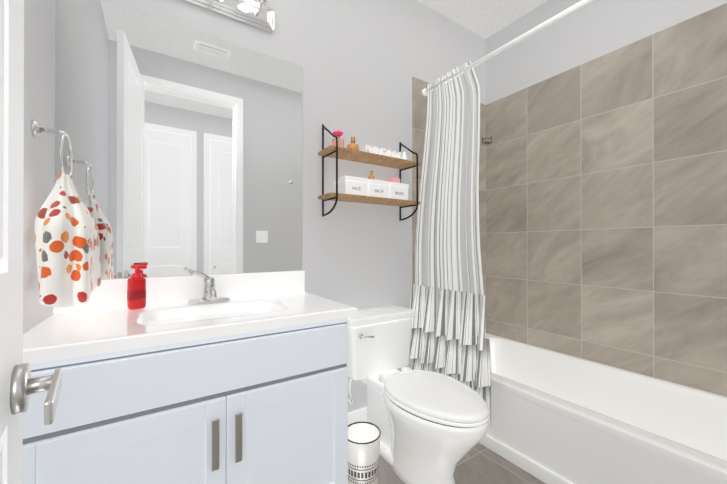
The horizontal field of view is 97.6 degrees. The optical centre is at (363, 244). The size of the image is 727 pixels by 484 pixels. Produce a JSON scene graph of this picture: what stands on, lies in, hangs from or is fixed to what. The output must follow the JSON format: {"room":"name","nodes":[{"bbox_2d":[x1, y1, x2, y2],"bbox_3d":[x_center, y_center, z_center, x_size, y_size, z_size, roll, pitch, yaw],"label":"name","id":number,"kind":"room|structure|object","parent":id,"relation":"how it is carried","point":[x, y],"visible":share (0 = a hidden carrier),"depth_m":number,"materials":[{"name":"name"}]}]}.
{"room":"bathroom","nodes":[
{"label":"bathroom","id":0,"kind":"room"},
{"bbox_2d":[23,0,53,333],"bbox_3d":[-0.722,-0.294,0.440,0.100,2.740,1.680,0,0,-33],"label":"wall","id":1,"kind":"structure","parent":0,"point":[38,77],"depth_m":1.00,"materials":[{"name":"grey paint"}]},
{"bbox_2d":[0,0,61,483],"bbox_3d":[-0.298,-0.147,0.167,0.165,2.420,0.762,0,0,-33],"label":"bathroom door","id":2,"kind":"structure","parent":1,"relation":"in","point":[19,385],"depth_m":0.41,"materials":[{"name":"white"}]},
{"bbox_2d":[31,119,100,306],"bbox_3d":[-0.953,-0.100,1.020,0.148,0.566,0.372,0,0,-33],"label":"towel ring","id":3,"kind":"object","parent":1,"relation":"attached to","point":[67,247],"visible":1,"depth_m":0.94,"materials":[{"name":"white fabric"}]},
{"bbox_2d":[35,174,100,306],"bbox_3d":[-0.946,-0.018,1.025,0.131,0.402,0.372,0,0,-33],"label":"towel","id":4,"kind":"object","parent":3,"relation":"hanging from","point":[67,242],"depth_m":0.93,"materials":[{"name":"white fabric"}]},
{"bbox_2d":[53,0,485,412],"bbox_3d":[-0.104,-0.289,1.909,2.744,2.740,0.100,0,0,-33],"label":"wall","id":5,"kind":"structure","parent":0,"point":[362,63],"depth_m":1.88,"materials":[{"name":"grey paint"}]},
{"bbox_2d":[55,0,301,278],"bbox_3d":[-0.731,-0.407,1.435,0.964,1.087,0.005,0,0,-33],"label":"mirror","id":6,"kind":"object","parent":5,"relation":"attached to","point":[186,144],"visible":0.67,"depth_m":1.38,"materials":[{"name":"silver mirror"}]},
{"bbox_2d":[182,0,274,32],"bbox_3d":[-0.643,-1.186,1.416,0.530,0.230,0.155,0,0,-33],"label":"sconce","id":7,"kind":"object","parent":5,"relation":"attached to","point":[259,14],"visible":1,"depth_m":1.51,"materials":[{"name":"silver metal"}]},
{"bbox_2d":[318,124,419,220],"bbox_3d":[0.051,-0.409,1.847,0.620,0.510,0.172,0,0,-33],"label":"wall shelf unit","id":8,"kind":"object","parent":5,"relation":"attached to","point":[336,152],"visible":0.98,"depth_m":1.78,"materials":[{"name":"brown wood"}]},
{"bbox_2d":[332,130,343,147],"bbox_3d":[-0.138,-0.563,1.726,0.057,0.114,0.058,0,0,-33],"label":"pink perfume","id":9,"kind":"object","parent":8,"relation":"on","point":[338,133],"visible":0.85,"depth_m":1.71,"materials":[{"name":"pink glass"}]},
{"bbox_2d":[334,176,367,195],"bbox_3d":[-0.071,-0.315,1.769,0.144,0.098,0.132,0,0,-33],"label":"storage bin","id":10,"kind":"object","parent":8,"relation":"on","point":[352,185],"visible":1,"depth_m":1.72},
{"bbox_2d":[347,135,358,150],"bbox_3d":[-0.059,-0.559,1.778,0.074,0.106,0.074,0,0,-33],"label":"amber perfume","id":11,"kind":"object","parent":8,"relation":"on","point":[353,145],"visible":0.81,"depth_m":1.75,"materials":[{"name":"brown glass"}]},
{"bbox_2d":[368,171,373,178],"bbox_3d":[0.046,-0.394,1.846,0.034,0.060,0.034,0,0,-33],"label":"glass bottle","id":12,"kind":"object","parent":8,"relation":"on","point":[370,176],"visible":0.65,"depth_m":1.83,"materials":[{"name":"brown glass"}]},
{"bbox_2d":[367,179,388,197],"bbox_3d":[0.054,-0.314,1.852,0.144,0.098,0.132,0,0,-33],"label":"storage bin","id":13,"kind":"object","parent":8,"relation":"on","point":[377,188],"visible":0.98,"depth_m":1.79,"materials":[{"name":"white"}]},
{"bbox_2d":[363,145,400,158],"bbox_3d":[0.112,-0.533,1.873,0.300,0.056,0.040,0,0,-33],"label":"dream letters","id":14,"kind":"object","parent":8,"relation":"on","point":[377,150],"visible":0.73,"depth_m":1.86,"materials":[{"name":"white plastic"}]},
{"bbox_2d":[387,177,399,182],"bbox_3d":[0.182,-0.381,1.930,0.060,0.035,0.060,0,0,-33],"label":"gift box","id":15,"kind":"object","parent":8,"relation":"on","point":[393,179],"visible":0.52,"depth_m":1.91,"materials":[{"name":"pink"}]},
{"bbox_2d":[389,182,408,199],"bbox_3d":[0.179,-0.314,1.934,0.144,0.098,0.132,0,0,-33],"label":"storage bin","id":16,"kind":"object","parent":8,"relation":"on","point":[398,190],"visible":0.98,"depth_m":1.88,"materials":[{"name":"white"}]},
{"bbox_2d":[402,152,406,159],"bbox_3d":[0.255,-0.540,1.984,0.033,0.071,0.034,0,0,-33],"label":"lotion bottle","id":17,"kind":"object","parent":8,"relation":"on","point":[404,155],"visible":0.65,"depth_m":1.97,"materials":[{"name":"white plastic"}]},
{"bbox_2d":[412,77,485,331],"bbox_3d":[0.656,-0.021,2.342,0.781,2.205,0.008,0,0,-33],"label":"wall tile","id":18,"kind":"structure","parent":5,"relation":"attached to","point":[419,109],"depth_m":2.17,"materials":[{"name":"beige tile"}]},
{"bbox_2d":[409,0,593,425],"bbox_3d":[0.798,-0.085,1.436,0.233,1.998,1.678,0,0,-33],"label":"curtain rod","id":19,"kind":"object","parent":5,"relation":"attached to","point":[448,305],"visible":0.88,"depth_m":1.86,"materials":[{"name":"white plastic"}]},
{"bbox_2d":[409,60,490,425],"bbox_3d":[0.512,-0.084,1.863,0.225,1.998,0.612,0,0,-33],"label":"shower curtain","id":20,"kind":"object","parent":19,"relation":"hanging from","point":[448,334],"depth_m":1.86,"materials":[{"name":"fabric"}]},
{"bbox_2d":[378,443,545,483],"bbox_3d":[0.414,1.108,1.114,2.544,0.060,1.790,0,0,-33],"label":"floor","id":21,"kind":"structure","parent":0,"point":[478,463],"depth_m":1.51,"materials":[{"name":"tile"}]},
{"bbox_2d":[23,270,357,483],"bbox_3d":[-0.580,0.608,1.210,0.980,0.942,0.537,0,0,-33],"label":"bathroom vanity","id":22,"kind":"object","parent":21,"relation":"on","point":[247,383],"visible":0.96,"depth_m":1.01,"materials":[{"name":"white paint"}]},
{"bbox_2d":[127,265,146,309],"bbox_3d":[-0.866,0.164,1.216,0.062,0.170,0.071,0,0,-33],"label":"soap bottle","id":23,"kind":"object","parent":22,"relation":"on","point":[136,290],"visible":1,"depth_m":1.21,"materials":[{"name":"red plastic"}]},
{"bbox_2d":[188,271,229,303],"bbox_3d":[-0.643,0.181,1.342,0.160,0.137,0.161,0,0,-33],"label":"faucet","id":24,"kind":"object","parent":22,"relation":"on","point":[209,293],"visible":1,"depth_m":1.36,"materials":[{"name":"silver metal"}]},
{"bbox_2d":[348,422,380,483],"bbox_3d":[-0.006,0.950,1.396,0.164,0.258,0.164,0,0,-33],"label":"waste bin","id":25,"kind":"object","parent":21,"relation":"on","point":[363,450],"visible":0.88,"depth_m":1.34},
{"bbox_2d":[347,305,488,483],"bbox_3d":[0.237,0.731,1.573,0.452,0.697,0.828,0,0,-33],"label":"toilet","id":26,"kind":"object","parent":21,"relation":"on","point":[432,426],"visible":0.9,"depth_m":1.45,"materials":[{"name":"white ceramic"}]},
{"bbox_2d":[478,333,726,483],"bbox_3d":[1.127,0.892,1.649,0.747,0.375,1.662,0,0,-33],"label":"bathtub","id":27,"kind":"object","parent":21,"relation":"on","point":[558,418],"visible":0.85,"depth_m":1.50,"materials":[{"name":"white ceramic"}]},
{"bbox_2d":[417,0,547,38],"bbox_3d":[0.647,-1.693,0.636,4.800,0.060,3.060,0,0,-33],"label":"ceiling","id":28,"kind":"structure","parent":0,"point":[485,19],"depth_m":2.26,"materials":[{"name":"paint"}]},
{"bbox_2d":[486,0,726,104],"bbox_3d":[1.489,-0.289,1.890,0.100,2.740,1.680,0,0,-33],"label":"wall","id":29,"kind":"structure","parent":0,"point":[594,29],"depth_m":2.05,"materials":[{"name":"grey paint"}]},
{"bbox_2d":[486,3,726,396],"bbox_3d":[1.444,-0.190,1.860,0.008,1.870,1.680,0,0,-33],"label":"wall tile","id":30,"kind":"structure","parent":29,"relation":"attached to","point":[606,209],"depth_m":1.81,"materials":[{"name":"beige tile"}]},
{"bbox_3d":[0.814,-0.294,0.377,4.600,2.740,0.110,0,0,-33],"label":"wall","id":31,"kind":"structure","parent":0,"visible":0},
{"bbox_2d":[348,407,366,424],"bbox_3d":[0.010,1.031,1.912,0.761,0.100,0.013,0,0,-33],"label":"baseboard","id":32,"kind":"structure","parent":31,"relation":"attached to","point":[359,415],"depth_m":1.87,"materials":[{"name":"white"}]}
]}

